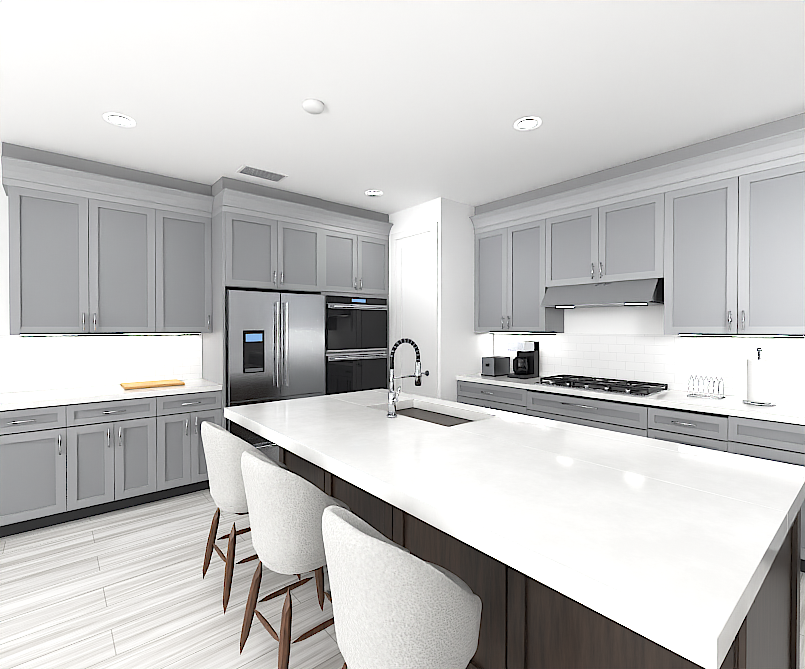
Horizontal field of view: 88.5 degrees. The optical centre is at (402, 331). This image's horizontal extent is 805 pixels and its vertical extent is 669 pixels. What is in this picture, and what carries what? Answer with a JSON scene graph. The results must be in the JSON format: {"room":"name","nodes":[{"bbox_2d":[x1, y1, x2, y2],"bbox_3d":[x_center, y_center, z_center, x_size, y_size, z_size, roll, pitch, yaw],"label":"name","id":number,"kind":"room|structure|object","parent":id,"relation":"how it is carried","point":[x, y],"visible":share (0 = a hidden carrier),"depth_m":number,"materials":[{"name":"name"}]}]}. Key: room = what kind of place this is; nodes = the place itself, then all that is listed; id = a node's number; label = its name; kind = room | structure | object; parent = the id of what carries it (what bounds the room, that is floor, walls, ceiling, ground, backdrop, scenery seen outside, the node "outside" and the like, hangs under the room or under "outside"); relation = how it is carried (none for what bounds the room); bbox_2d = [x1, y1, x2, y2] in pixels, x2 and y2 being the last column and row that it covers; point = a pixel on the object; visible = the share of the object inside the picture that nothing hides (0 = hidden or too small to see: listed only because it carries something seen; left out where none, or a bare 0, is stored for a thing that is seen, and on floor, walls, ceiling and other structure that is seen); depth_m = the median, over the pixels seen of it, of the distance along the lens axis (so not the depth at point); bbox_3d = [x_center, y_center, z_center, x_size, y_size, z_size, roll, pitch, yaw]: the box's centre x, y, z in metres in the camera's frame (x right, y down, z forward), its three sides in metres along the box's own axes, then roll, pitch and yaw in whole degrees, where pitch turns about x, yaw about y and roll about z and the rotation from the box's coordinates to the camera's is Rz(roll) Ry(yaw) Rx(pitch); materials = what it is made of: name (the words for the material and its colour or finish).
{"room":"kitchen","nodes":[
{"label":"kitchen","id":0,"kind":"room"},
{"bbox_2d":[0,156,9,334],"bbox_3d":[-2.840,0.024,3.451,7.800,2.740,0.100,0,1,-40],"label":"wall","id":1,"kind":"structure","parent":0,"point":[4,273],"depth_m":3.18,"materials":[{"name":"white paint"}]},
{"bbox_2d":[5,174,164,335],"bbox_3d":[-2.552,-0.539,3.392,0.970,1.123,0.349,0,1,-40],"label":"upper cabinet","id":2,"kind":"object","parent":1,"relation":"attached to","point":[97,248],"depth_m":3.22,"materials":[{"name":"grey wood"}]},
{"bbox_2d":[165,202,211,333],"bbox_3d":[-2.076,-0.543,3.795,0.515,1.123,0.349,0,1,-40],"label":"upper cabinet","id":3,"kind":"object","parent":1,"relation":"attached to","point":[188,229],"depth_m":3.71,"materials":[{"name":"grey wood"}]},
{"bbox_2d":[0,489,804,668],"bbox_3d":[-0.159,1.453,0.296,7.800,0.060,8.400,0,1,-40],"label":"floor","id":4,"kind":"structure","parent":0,"point":[129,588],"depth_m":2.16,"materials":[{"name":"white wood"}]},
{"bbox_2d":[0,405,79,537],"bbox_3d":[-2.773,0.960,3.034,0.579,0.875,0.628,0,1,-40],"label":"base cabinet","id":5,"kind":"object","parent":4,"relation":"on","point":[40,448],"depth_m":2.86,"materials":[{"name":"grey wood"}]},
{"bbox_2d":[0,377,221,412],"bbox_3d":[-2.893,0.500,2.920,2.905,0.042,0.642,0,1,-40],"label":"countertop","id":6,"kind":"structure","parent":5,"relation":"on","point":[31,398],"depth_m":3.17,"materials":[{"name":"white stone"}]},
{"bbox_2d":[120,379,184,389],"bbox_3d":[-2.175,0.460,3.598,0.440,0.022,0.300,0,1,-40],"label":"cutting board","id":7,"kind":"object","parent":6,"relation":"on","point":[148,384],"visible":1,"depth_m":3.55,"materials":[{"name":"brown"}]},
{"bbox_2d":[80,397,167,518],"bbox_3d":[-2.384,0.957,3.364,0.679,0.875,0.628,0,1,-40],"label":"base cabinet","id":8,"kind":"object","parent":4,"relation":"on","point":[84,433],"depth_m":3.17,"materials":[{"name":"grey wood"}]},
{"bbox_2d":[168,389,221,497],"bbox_3d":[-2.002,0.954,3.687,0.560,0.875,0.628,0,1,-40],"label":"base cabinet","id":9,"kind":"object","parent":4,"relation":"on","point":[187,466],"depth_m":3.46,"materials":[{"name":"grey wood"}]},
{"bbox_2d":[201,421,300,614],"bbox_3d":[-0.841,0.914,2.242,0.448,0.903,0.399,0,1,-40],"label":"stool","id":10,"kind":"object","parent":4,"relation":"on","point":[224,449],"visible":0.6,"depth_m":2.05,"materials":[{"name":"white fabric"}]},
{"bbox_2d":[202,176,325,428],"bbox_3d":[-1.379,0.018,4.130,0.972,2.738,0.745,0,1,-40],"label":"surround","id":11,"kind":"object","parent":4,"relation":"on","point":[266,239],"visible":0.88,"depth_m":3.82,"materials":[{"name":"grey"}]},
{"bbox_2d":[225,290,324,460],"bbox_3d":[-1.352,0.510,4.118,0.928,1.755,0.771,0,1,-40],"label":"fridge","id":12,"kind":"object","parent":4,"relation":"on","point":[275,345],"visible":0.67,"depth_m":3.79,"materials":[{"name":"silver metal"}]},
{"bbox_2d":[240,451,351,668],"bbox_3d":[-0.427,0.919,1.727,0.453,0.903,0.400,0,1,-40],"label":"stool","id":13,"kind":"object","parent":4,"relation":"on","point":[286,508],"visible":0.71,"depth_m":1.54,"materials":[{"name":"white fabric"}]},
{"bbox_2d":[311,200,392,394],"bbox_3d":[-0.673,0.013,4.735,0.886,2.738,0.733,0,1,-40],"label":"tall cabinet","id":14,"kind":"object","parent":4,"relation":"on","point":[355,266],"visible":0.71,"depth_m":4.48,"materials":[{"name":"grey wood"}]},
{"bbox_2d":[322,505,481,668],"bbox_3d":[0.002,0.924,1.188,0.453,0.903,0.400,0,1,-40],"label":"stool","id":15,"kind":"object","parent":4,"relation":"on","point":[396,606],"visible":1,"depth_m":1.00,"materials":[{"name":"white fabric"}]},
{"bbox_2d":[457,381,519,413],"bbox_3d":[1.080,0.949,4.218,0.628,0.875,0.840,0,1,-40],"label":"base cabinet","id":16,"kind":"object","parent":4,"relation":"on","point":[498,397],"depth_m":4.00,"materials":[{"name":"grey wood"}]},
{"bbox_2d":[279,445,800,668],"bbox_3d":[0.311,0.977,2.170,0.936,0.858,2.490,0,1,-40],"label":"kitchen island","id":17,"kind":"object","parent":4,"relation":"on","point":[524,624],"depth_m":1.36,"materials":[{"name":"brown wood"}]},
{"bbox_2d":[224,397,787,668],"bbox_3d":[-0.038,0.518,1.870,0.710,0.060,2.540,0,1,-40],"label":"island countertop","id":18,"kind":"structure","parent":17,"relation":"on","point":[681,568],"depth_m":1.12,"materials":[{"name":"white stone"}]},
{"bbox_2d":[387,338,421,417],"bbox_3d":[0.022,0.262,2.381,0.254,0.442,0.085,0,1,-40],"label":"faucet","id":19,"kind":"object","parent":18,"relation":"on","point":[393,397],"visible":1,"depth_m":2.32,"materials":[{"name":"silver metal"}]},
{"bbox_2d":[324,389,804,532],"bbox_3d":[0.443,0.515,2.277,0.550,0.060,2.540,0,1,-40],"label":"island countertop","id":20,"kind":"structure","parent":17,"relation":"on","point":[780,485],"depth_m":1.64,"materials":[{"name":"white stone"}]},
{"bbox_2d":[396,405,479,424],"bbox_3d":[0.153,0.642,2.512,0.434,0.224,0.754,0,1,-40],"label":"sink","id":21,"kind":"object","parent":20,"relation":"in","point":[408,410],"depth_m":2.63,"materials":[{"name":"grey metal"}]},
{"bbox_2d":[520,389,643,436],"bbox_3d":[1.650,0.955,3.545,0.628,0.875,1.040,0,1,-40],"label":"base cabinet","id":22,"kind":"object","parent":4,"relation":"on","point":[625,417],"depth_m":3.29,"materials":[{"name":"grey wood"}]},
{"bbox_2d":[456,373,804,424],"bbox_3d":[2.288,0.501,2.776,0.642,0.042,4.596,0,1,-40],"label":"countertop","id":23,"kind":"structure","parent":22,"relation":"on","point":[790,412],"depth_m":2.89,"materials":[{"name":"white stone"}]},
{"bbox_2d":[481,356,509,376],"bbox_3d":[0.985,0.368,4.372,0.295,0.192,0.170,0,1,-40],"label":"toaster","id":24,"kind":"object","parent":23,"relation":"on","point":[494,366],"visible":0.96,"depth_m":4.30,"materials":[{"name":"black"}]},
{"bbox_2d":[507,341,538,378],"bbox_3d":[1.213,0.286,4.171,0.285,0.360,0.200,0,1,-40],"label":"coffee maker","id":25,"kind":"object","parent":23,"relation":"on","point":[526,362],"visible":1,"depth_m":4.12,"materials":[{"name":"black plastic"}]},
{"bbox_2d":[534,374,669,396],"bbox_3d":[1.664,0.447,3.501,0.515,0.051,0.910,0,1,-40],"label":"cooktop","id":26,"kind":"object","parent":23,"relation":"in","point":[640,389],"visible":1,"depth_m":3.38,"materials":[{"name":"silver metal"}]},
{"bbox_2d":[687,375,725,399],"bbox_3d":[2.194,0.400,2.986,0.127,0.153,0.206,0,1,-40],"label":"wire rack","id":27,"kind":"object","parent":23,"relation":"on","point":[708,395],"visible":1,"depth_m":2.97,"materials":[{"name":"silver metal"}]},
{"bbox_2d":[742,347,775,405],"bbox_3d":[2.358,0.293,2.730,0.170,0.372,0.170,0,1,-40],"label":"paper towel","id":28,"kind":"object","parent":23,"relation":"on","point":[759,381],"visible":1,"depth_m":2.68,"materials":[{"name":"white paper"}]},
{"bbox_2d":[644,405,723,451],"bbox_3d":[2.153,0.961,2.950,0.628,0.875,0.519,0,1,-40],"label":"base cabinet","id":29,"kind":"object","parent":4,"relation":"on","point":[681,426],"depth_m":2.77,"materials":[{"name":"grey wood"}]},
{"bbox_2d":[724,417,804,572],"bbox_3d":[2.573,0.965,2.454,0.628,0.875,0.899,0,1,-40],"label":"base cabinet","id":30,"kind":"object","parent":4,"relation":"on","point":[732,422],"depth_m":2.44,"materials":[{"name":"grey wood"}]},
{"bbox_2d":[0,0,804,214],"bbox_3d":[-0.159,-1.367,0.270,7.800,0.100,8.400,0,1,-40],"label":"ceiling","id":31,"kind":"structure","parent":0,"point":[423,101],"depth_m":2.24,"materials":[{"name":"white paint"}]},
{"bbox_2d":[103,113,135,126],"bbox_3d":[-1.788,-1.334,2.613,0.170,0.008,0.170,0,1,-40],"label":"recessed light","id":32,"kind":"object","parent":31,"relation":"in","point":[119,119],"visible":1,"depth_m":2.61,"materials":[{"name":"white"}]},
{"bbox_2d":[236,164,288,181],"bbox_3d":[-1.194,-1.341,3.521,0.380,0.011,0.200,0,1,-40],"label":"ceiling vent","id":33,"kind":"object","parent":31,"relation":"in","point":[260,173],"visible":0.98,"depth_m":3.50,"materials":[{"name":"white metal"}]},
{"bbox_2d":[302,99,324,113],"bbox_3d":[-0.525,-1.319,2.437,0.130,0.033,0.130,0,1,-40],"label":"smoke detector","id":34,"kind":"object","parent":31,"relation":"attached to","point":[312,106],"visible":0.98,"depth_m":2.41,"materials":[{"name":"white plastic"}]},
{"bbox_2d":[365,190,382,195],"bbox_3d":[-0.278,-1.347,4.034,0.170,0.008,0.170,0,1,-40],"label":"recessed light","id":35,"kind":"object","parent":31,"relation":"in","point":[373,193],"visible":1,"depth_m":4.03,"materials":[{"name":"white"}]},
{"bbox_2d":[514,117,541,130],"bbox_3d":[0.806,-1.335,2.659,0.170,0.008,0.170,0,1,-40],"label":"recessed light","id":36,"kind":"object","parent":31,"relation":"in","point":[526,123],"visible":1,"depth_m":2.66,"materials":[{"name":"white"}]},
{"bbox_2d":[388,197,493,401],"bbox_3d":[0.239,0.010,5.021,0.869,2.739,1.479,0,1,-40],"label":"wall","id":37,"kind":"structure","parent":0,"point":[464,348],"depth_m":4.34,"materials":[{"name":"white paint"}]},
{"bbox_2d":[391,222,437,398],"bbox_3d":[0.095,0.137,4.465,0.065,2.495,0.745,0,1,-40],"label":"pantry door","id":38,"kind":"structure","parent":37,"relation":"in","point":[414,284],"depth_m":4.44,"materials":[{"name":"white wood"}]},
{"bbox_2d":[564,305,663,333],"bbox_3d":[2.812,0.030,2.732,0.100,2.740,8.300,0,1,-40],"label":"wall","id":39,"kind":"structure","parent":0,"point":[647,319],"depth_m":3.71,"materials":[{"name":"white tile"}]},
{"bbox_2d":[474,209,563,332],"bbox_3d":[1.211,-0.547,4.268,0.349,1.123,0.910,0,1,-40],"label":"upper cabinet","id":40,"kind":"object","parent":39,"relation":"attached to","point":[513,258],"depth_m":4.11,"materials":[{"name":"grey wood"}]},
{"bbox_2d":[540,279,663,307],"bbox_3d":[1.725,-0.308,3.546,0.497,0.189,0.910,0,1,-40],"label":"range hood","id":41,"kind":"object","parent":39,"relation":"attached to","point":[635,293],"visible":0.92,"depth_m":3.35,"materials":[{"name":"silver metal"}]},
{"bbox_2d":[553,181,664,286],"bbox_3d":[1.782,-0.755,3.590,0.349,0.695,0.980,0,1,-40],"label":"upper cabinet","id":42,"kind":"object","parent":39,"relation":"attached to","point":[620,237],"depth_m":3.40,"materials":[{"name":"grey wood"}]},
{"bbox_2d":[664,149,804,336],"bbox_3d":[2.383,-0.535,2.882,0.349,1.123,0.998,0,1,-40],"label":"upper cabinet","id":43,"kind":"object","parent":39,"relation":"attached to","point":[711,233],"depth_m":2.77,"materials":[{"name":"grey wood"}]}
]}

